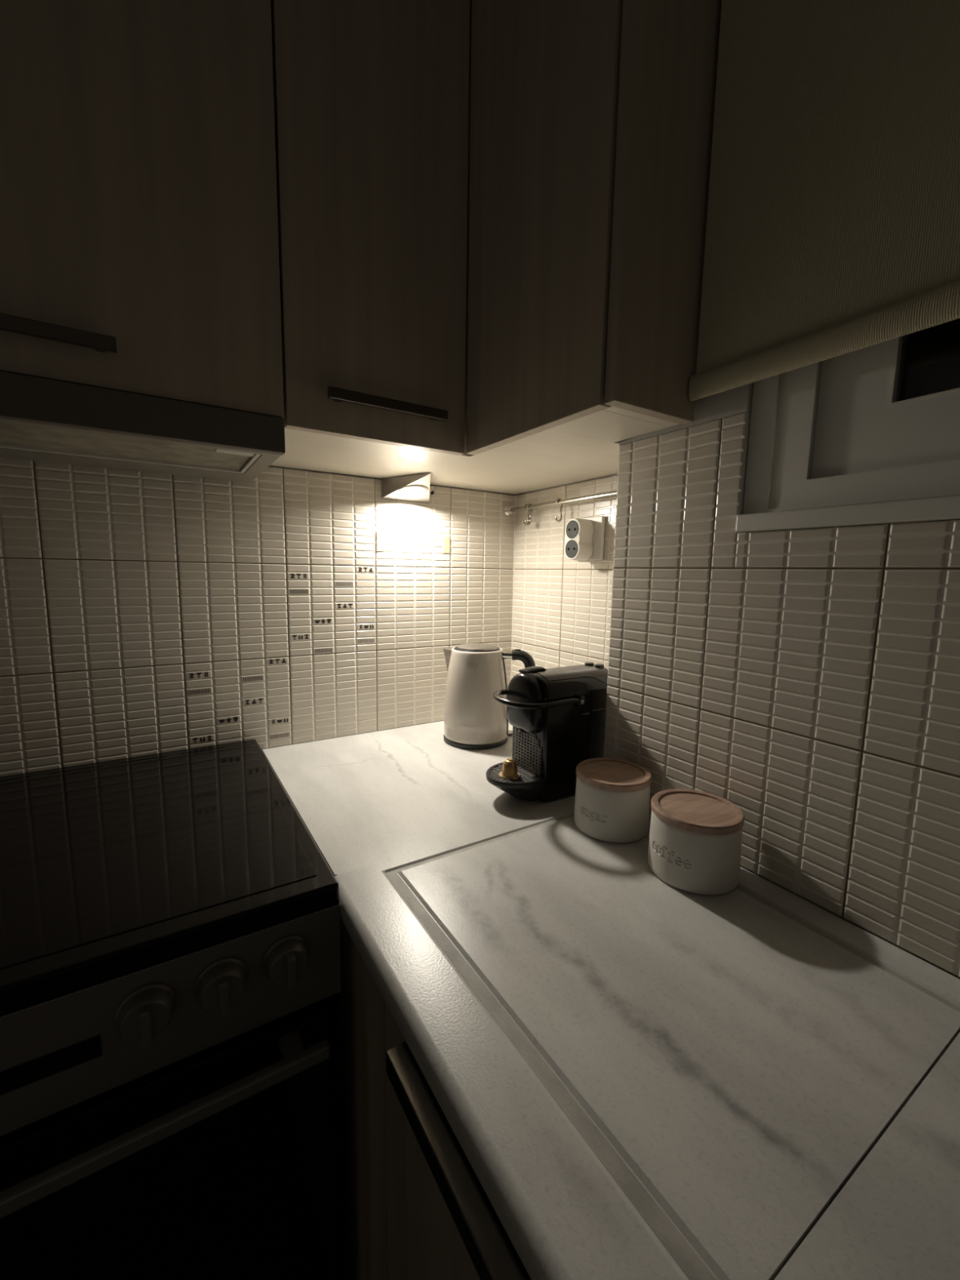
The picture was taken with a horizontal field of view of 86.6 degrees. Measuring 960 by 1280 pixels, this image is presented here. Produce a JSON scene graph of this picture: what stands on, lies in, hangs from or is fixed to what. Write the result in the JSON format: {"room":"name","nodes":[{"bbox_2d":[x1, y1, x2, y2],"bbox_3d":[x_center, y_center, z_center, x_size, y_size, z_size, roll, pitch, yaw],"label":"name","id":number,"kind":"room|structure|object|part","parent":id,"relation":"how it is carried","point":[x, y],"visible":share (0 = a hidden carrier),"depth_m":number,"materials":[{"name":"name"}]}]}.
{"room":"kitchen","nodes":[
{"label":"kitchen","id":0,"kind":"room"},
{"bbox_2d":[0,457,515,776],"bbox_3d":[-0.988,-0.144,0.798,2.720,2.620,0.122,-4,9,-32],"label":"wall","id":1,"kind":"structure","parent":0,"point":[142,613],"depth_m":1.04,"materials":[{"name":"white tile"}]},
{"bbox_2d":[0,0,284,417],"bbox_3d":[-0.618,-0.729,0.663,0.604,0.811,0.360,-4,9,-32],"label":"upper cabinet","id":2,"kind":"object","parent":1,"relation":"attached to","point":[140,252],"visible":0.88,"depth_m":0.63,"materials":[{"name":"brown wood"}]},
{"bbox_3d":[-0.532,-0.353,0.570,0.205,0.016,0.024,-4,9,-32],"label":"bar handle","id":3,"kind":"part","parent":2,"relation":"part of","materials":[{"name":"grey metal"}]},
{"bbox_2d":[0,371,285,482],"bbox_3d":[-0.624,-0.300,0.714,0.604,0.049,0.312,-4,9,-32],"label":"extractor hood","id":4,"kind":"object","parent":2,"relation":"attached to","point":[42,420],"visible":1,"depth_m":0.69,"materials":[{"name":"grey metal"}]},
{"bbox_3d":[-0.628,-0.301,0.722,0.600,0.048,0.294,-4,9,-32],"label":"casing","id":5,"kind":"part","parent":4,"relation":"part of","materials":[{"name":"grey metal"}]},
{"bbox_2d":[214,448,254,456],"bbox_3d":[-0.365,-0.280,0.758,0.052,0.003,0.027,-4,9,-32],"label":"lamp","id":6,"kind":"object","parent":4,"relation":"on","point":[221,451],"depth_m":0.75,"materials":[{"name":"grey plastic"}]},
{"bbox_2d":[377,531,383,551],"bbox_3d":[-0.233,-0.231,1.192,0.017,0.046,0.001,-4,9,-32],"label":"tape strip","id":7,"kind":"object","parent":1,"relation":"attached to","point":[380,534],"visible":1,"depth_m":1.19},
{"bbox_2d":[443,536,449,553],"bbox_3d":[-0.084,-0.240,1.285,0.018,0.040,0.001,-4,9,-32],"label":"tape strip","id":8,"kind":"object","parent":1,"relation":"attached to","point":[446,540],"visible":1,"depth_m":1.28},
{"bbox_2d":[510,473,617,679],"bbox_3d":[0.291,-0.176,1.203,0.124,2.620,0.567,-4,9,-32],"label":"wall","id":9,"kind":"structure","parent":0,"point":[562,606],"depth_m":1.25,"materials":[{"name":"white tile"}]},
{"bbox_2d":[503,490,617,515],"bbox_3d":[0.217,-0.315,1.144,0.025,0.025,0.538,-4,9,-32],"label":"hanging rail","id":10,"kind":"object","parent":9,"relation":"attached to","point":[508,510],"visible":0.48,"depth_m":1.18,"materials":[{"name":"silver metal"}]},
{"bbox_2d":[522,503,529,525],"bbox_3d":[0.118,-0.319,1.297,0.024,0.056,0.010,-4,9,-32],"label":"s-hook","id":11,"kind":"object","parent":10,"relation":"hanging from","point":[524,506],"visible":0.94,"depth_m":1.30,"materials":[{"name":"silver metal"}]},
{"bbox_2d":[524,502,533,525],"bbox_3d":[0.124,-0.318,1.289,0.024,0.056,0.008,-4,9,-32],"label":"s-hook","id":12,"kind":"object","parent":10,"relation":"hanging from","point":[529,504],"visible":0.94,"depth_m":1.29,"materials":[{"name":"silver metal"}]},
{"bbox_2d":[555,497,563,522],"bbox_3d":[0.185,-0.304,1.192,0.024,0.056,0.009,-4,9,-32],"label":"s-hook","id":13,"kind":"object","parent":10,"relation":"hanging from","point":[558,499],"visible":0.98,"depth_m":1.19,"materials":[{"name":"silver metal"}]},
{"bbox_2d":[574,515,604,560],"bbox_3d":[0.245,-0.228,1.147,0.011,0.095,0.086,-4,9,-32],"label":"wall socket","id":14,"kind":"object","parent":9,"relation":"attached to","point":[598,522],"visible":0.5,"depth_m":1.12,"materials":[{"name":"white plastic"}]},
{"bbox_2d":[564,518,594,560],"bbox_3d":[0.220,-0.223,1.134,0.044,0.091,0.049,-4,9,-32],"label":"plug adapter","id":15,"kind":"object","parent":14,"relation":"attached to","point":[579,539],"visible":1,"depth_m":1.12,"materials":[{"name":"white plastic"}]},
{"bbox_2d":[564,539,577,557],"bbox_3d":[0.202,-0.201,1.125,0.001,0.040,0.040,-4,9,-32],"label":"outlet","id":16,"kind":"object","parent":15,"relation":"attached to","point":[571,545],"depth_m":1.13,"materials":[{"name":"black"}]},
{"bbox_2d":[565,520,578,538],"bbox_3d":[0.203,-0.243,1.120,0.001,0.040,0.040,-4,9,-32],"label":"outlet","id":17,"kind":"object","parent":15,"relation":"attached to","point":[572,526],"depth_m":1.12,"materials":[{"name":"black"}]},
{"bbox_2d":[604,382,959,978],"bbox_3d":[0.954,-0.004,-0.013,0.308,2.620,2.259,-4,9,-32],"label":"wall","id":18,"kind":"structure","parent":0,"point":[806,681],"depth_m":0.62,"materials":[{"name":"white tile"}]},
{"bbox_2d":[270,0,721,494],"bbox_3d":[0.007,-0.740,0.864,0.660,0.822,0.686,-4,9,-32],"label":"upper cabinet","id":19,"kind":"object","parent":18,"relation":"attached to","point":[492,214],"visible":1,"depth_m":0.74,"materials":[{"name":"brown wood"}]},
{"bbox_3d":[-0.153,-0.732,0.782,0.302,0.822,0.019,-4,9,-32],"label":"door","id":20,"kind":"part","parent":19,"relation":"part of","materials":[{"name":"beige laminate"}]},
{"bbox_3d":[-0.144,-0.374,0.814,0.200,0.016,0.024,-4,9,-32],"label":"bar handle","id":21,"kind":"part","parent":19,"relation":"part of","materials":[{"name":"grey metal"}]},
{"bbox_2d":[381,472,434,502],"bbox_3d":[-0.138,-0.345,1.153,0.126,0.043,0.136,-4,9,-32],"label":"lamp","id":22,"kind":"object","parent":19,"relation":"attached to","point":[416,487],"visible":1,"depth_m":1.16,"materials":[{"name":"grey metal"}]},
{"bbox_3d":[0.077,-0.720,0.722,0.019,0.822,0.326,-4,9,-32],"label":"door","id":23,"kind":"part","parent":19,"relation":"part of","materials":[{"name":"beige laminate"}]},
{"bbox_3d":[0.231,-0.703,0.612,0.154,0.822,0.018,-4,9,-32],"label":"panel","id":24,"kind":"part","parent":19,"relation":"part of","materials":[{"name":"beige laminate"}]},
{"bbox_2d":[688,0,959,401],"bbox_3d":[0.534,-0.663,0.251,0.043,0.800,0.914,-4,9,-32],"label":"roller blind","id":25,"kind":"object","parent":18,"relation":"attached to","point":[833,226],"visible":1,"depth_m":0.54,"materials":[{"name":"beige fabric"}]},
{"bbox_2d":[735,494,959,532],"bbox_3d":[0.619,-0.104,0.336,0.133,0.022,0.864,-4,9,-32],"label":"window sill","id":26,"kind":"structure","parent":18,"relation":"attached to","point":[943,508],"depth_m":0.55,"materials":[{"name":"white plastic"}]},
{"bbox_2d":[742,318,959,514],"bbox_3d":[0.601,-0.601,0.266,0.063,0.980,0.844,-4,9,-32],"label":"window","id":27,"kind":"structure","parent":18,"relation":"in","point":[880,422],"depth_m":0.55,"materials":[{"name":"white plastic"}]},
{"bbox_3d":[0.589,-0.596,0.258,0.033,0.970,0.744,-4,9,-32],"label":"sash","id":28,"kind":"part","parent":27,"relation":"part of","materials":[{"name":"white plastic"}]},
{"bbox_3d":[0.591,-0.596,0.260,0.026,0.902,0.688,-4,9,-32],"label":"frame","id":29,"kind":"part","parent":27,"relation":"part of","materials":[{"name":"white plastic"}]},
{"bbox_3d":[0.593,-0.596,0.262,0.004,0.811,0.605,-4,9,-32],"label":"pane","id":30,"kind":"part","parent":27,"relation":"part of","materials":[{"name":"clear glass"}]},
{"bbox_3d":[-0.265,1.347,-0.200,2.720,0.050,2.920,-4,9,-32],"label":"floor","id":31,"kind":"structure","parent":0,"visible":0},
{"bbox_2d":[0,739,345,1279],"bbox_3d":[-0.568,0.724,0.729,0.596,0.931,0.628,-4,9,-32],"label":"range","id":32,"kind":"object","parent":31,"relation":"on","point":[171,1095],"visible":1,"depth_m":0.55,"materials":[{"name":"black metal"}]},
{"bbox_3d":[-0.328,0.369,0.500,0.051,0.051,0.020,-4,9,-32],"label":"knob","id":33,"kind":"part","parent":32,"relation":"part of","materials":[{"name":"grey metal"}]},
{"bbox_3d":[-0.567,0.264,0.677,0.554,0.004,0.526,-4,9,-32],"label":"hob glass","id":34,"kind":"part","parent":32,"relation":"part of","materials":[{"name":"black glass"}]},
{"bbox_3d":[-0.409,0.475,0.445,0.544,0.017,0.042,-4,9,-32],"label":"door handle","id":35,"kind":"part","parent":32,"relation":"part of","materials":[{"name":"grey metal"}]},
{"bbox_3d":[-0.571,0.273,0.683,0.592,0.022,0.594,-4,9,-32],"label":"hob frame","id":36,"kind":"part","parent":32,"relation":"part of","materials":[{"name":"black metal"}]},
{"bbox_3d":[-0.424,0.388,0.465,0.594,0.116,0.016,-4,9,-32],"label":"control panel","id":37,"kind":"part","parent":32,"relation":"part of","materials":[{"name":"grey metal"}]},
{"bbox_3d":[-0.429,0.736,0.507,0.588,0.572,0.022,-4,9,-32],"label":"oven door","id":38,"kind":"part","parent":32,"relation":"part of","materials":[{"name":"black glass"}]},
{"bbox_3d":[-0.271,0.365,0.536,0.051,0.051,0.020,-4,9,-32],"label":"knob","id":39,"kind":"part","parent":32,"relation":"part of","materials":[{"name":"grey metal"}]},
{"bbox_3d":[-0.216,0.361,0.571,0.051,0.051,0.020,-4,9,-32],"label":"knob","id":40,"kind":"part","parent":32,"relation":"part of","materials":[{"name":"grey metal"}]},
{"bbox_2d":[336,915,387,1279],"bbox_3d":[-0.029,0.720,1.078,0.656,0.866,0.638,-4,9,-32],"label":"base cabinet","id":41,"kind":"object","parent":31,"relation":"on","point":[362,1003],"visible":0.02,"depth_m":0.64,"materials":[{"name":"beige laminate"}]},
{"bbox_2d":[262,720,959,1279],"bbox_3d":[0.079,0.298,0.846,0.672,0.032,1.042,-4,9,-32],"label":"countertop","id":42,"kind":"structure","parent":41,"relation":"on","point":[641,1076],"depth_m":0.46,"materials":[{"name":"white stone"}]},
{"bbox_2d":[443,643,535,749],"bbox_3d":[0.041,0.121,1.204,0.258,0.224,0.151,-2,8,-22],"label":"electric kettle","id":43,"kind":"object","parent":42,"relation":"on","point":[473,719],"visible":0.77,"depth_m":1.13,"materials":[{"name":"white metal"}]},
{"bbox_3d":[-0.074,0.047,1.185,0.026,0.054,0.041,2,8,9],"label":"spout","id":44,"kind":"part","parent":43,"relation":"part of","materials":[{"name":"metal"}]},
{"bbox_3d":[-0.006,0.020,1.171,0.105,0.006,0.105,-4,9,-32],"label":"lid","id":45,"kind":"part","parent":43,"relation":"part of","materials":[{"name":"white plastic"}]},
{"bbox_3d":[-0.006,0.014,1.171,0.095,0.005,0.095,-4,9,-32],"label":"lid plate","id":46,"kind":"part","parent":43,"relation":"part of","materials":[{"name":"metal"}]},
{"bbox_3d":[0.062,0.034,1.162,0.027,0.020,0.022,2,8,9],"label":"handle mount","id":47,"kind":"part","parent":43,"relation":"part of","materials":[{"name":"silver metal"}]},
{"bbox_3d":[0.099,0.106,1.166,0.057,0.168,0.025,2,8,9],"label":"handle","id":48,"kind":"part","parent":43,"relation":"part of","materials":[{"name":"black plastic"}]},
{"bbox_2d":[485,662,608,801],"bbox_3d":[0.136,0.158,0.922,0.280,0.224,0.125,-4,9,-32],"label":"coffee machine","id":49,"kind":"object","parent":42,"relation":"on","point":[557,716],"visible":0.94,"depth_m":0.87,"materials":[{"name":"black plastic"}]},
{"bbox_2d":[498,758,520,779],"bbox_3d":[0.051,0.217,0.870,0.037,0.029,0.037,-4,9,-32],"label":"capsule","id":50,"kind":"object","parent":49,"relation":"on","point":[509,769],"visible":1,"depth_m":0.86,"materials":[{"name":"gold metal"}]},
{"bbox_2d":[485,762,545,800],"bbox_3d":[0.049,0.253,0.881,0.078,0.044,0.101,-4,9,-32],"label":"drip tray","id":51,"kind":"object","parent":49,"relation":"on","point":[531,785],"depth_m":0.86,"materials":[{"name":"grey plastic"}]},
{"bbox_2d":[512,726,541,776],"bbox_3d":[0.082,0.191,0.894,0.002,0.073,0.082,-4,9,-32],"label":"grille","id":52,"kind":"object","parent":49,"relation":"attached to","point":[526,746],"depth_m":0.89,"materials":[{"name":"grey plastic"}]},
{"bbox_3d":[0.088,0.100,0.884,0.127,0.013,0.125,-4,9,-32],"label":"lever","id":53,"kind":"part","parent":49,"relation":"part of","materials":[{"name":"black plastic"}]},
{"bbox_2d":[573,757,651,843],"bbox_3d":[0.204,0.245,0.790,0.113,0.090,0.113,-4,9,-32],"label":"storage jar","id":54,"kind":"object","parent":42,"relation":"on","point":[612,799],"visible":1,"depth_m":0.75,"materials":[{"name":"white ceramic"},{"name":"acacia wood"}]},
{"bbox_3d":[0.205,0.206,0.785,0.112,0.010,0.112,-4,9,-32],"label":"lid","id":55,"kind":"part","parent":54,"relation":"part of","materials":[{"name":"brown wood"}]},
{"bbox_2d":[647,788,744,895],"bbox_3d":[0.283,0.262,0.672,0.113,0.090,0.113,-4,9,-32],"label":"storage jar","id":56,"kind":"object","parent":42,"relation":"on","point":[695,836],"visible":1,"depth_m":0.63,"materials":[{"name":"white ceramic"},{"name":"acacia wood"}]},
{"bbox_3d":[0.283,0.223,0.667,0.112,0.010,0.112,-4,9,-32],"label":"lid","id":57,"kind":"part","parent":56,"relation":"part of","materials":[{"name":"brown wood"}]},
{"bbox_2d":[385,1003,531,1279],"bbox_3d":[0.234,0.805,0.463,0.496,0.866,0.690,-4,9,-32],"label":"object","id":58,"kind":"object","parent":31,"relation":"on","point":[442,1224],"visible":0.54,"depth_m":0.44,"materials":[{"name":"brown wood"}]},
{"bbox_3d":[-0.091,0.729,0.602,0.004,0.760,0.092,-4,9,-32],"label":"filler panel","id":59,"kind":"part","parent":58,"relation":"part of","materials":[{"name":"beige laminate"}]},
{"bbox_3d":[0.085,0.773,0.310,0.019,0.757,0.590,-4,9,-32],"label":"door","id":60,"kind":"part","parent":58,"relation":"part of","materials":[{"name":"beige laminate"}]},
{"bbox_2d":[773,1032,959,1279],"bbox_3d":[0.639,0.447,-0.210,0.484,0.032,1.356,-4,9,-32],"label":"countertop","id":61,"kind":"structure","parent":58,"relation":"on","point":[897,1217],"depth_m":0.32,"materials":[{"name":"white stone"}]}
]}

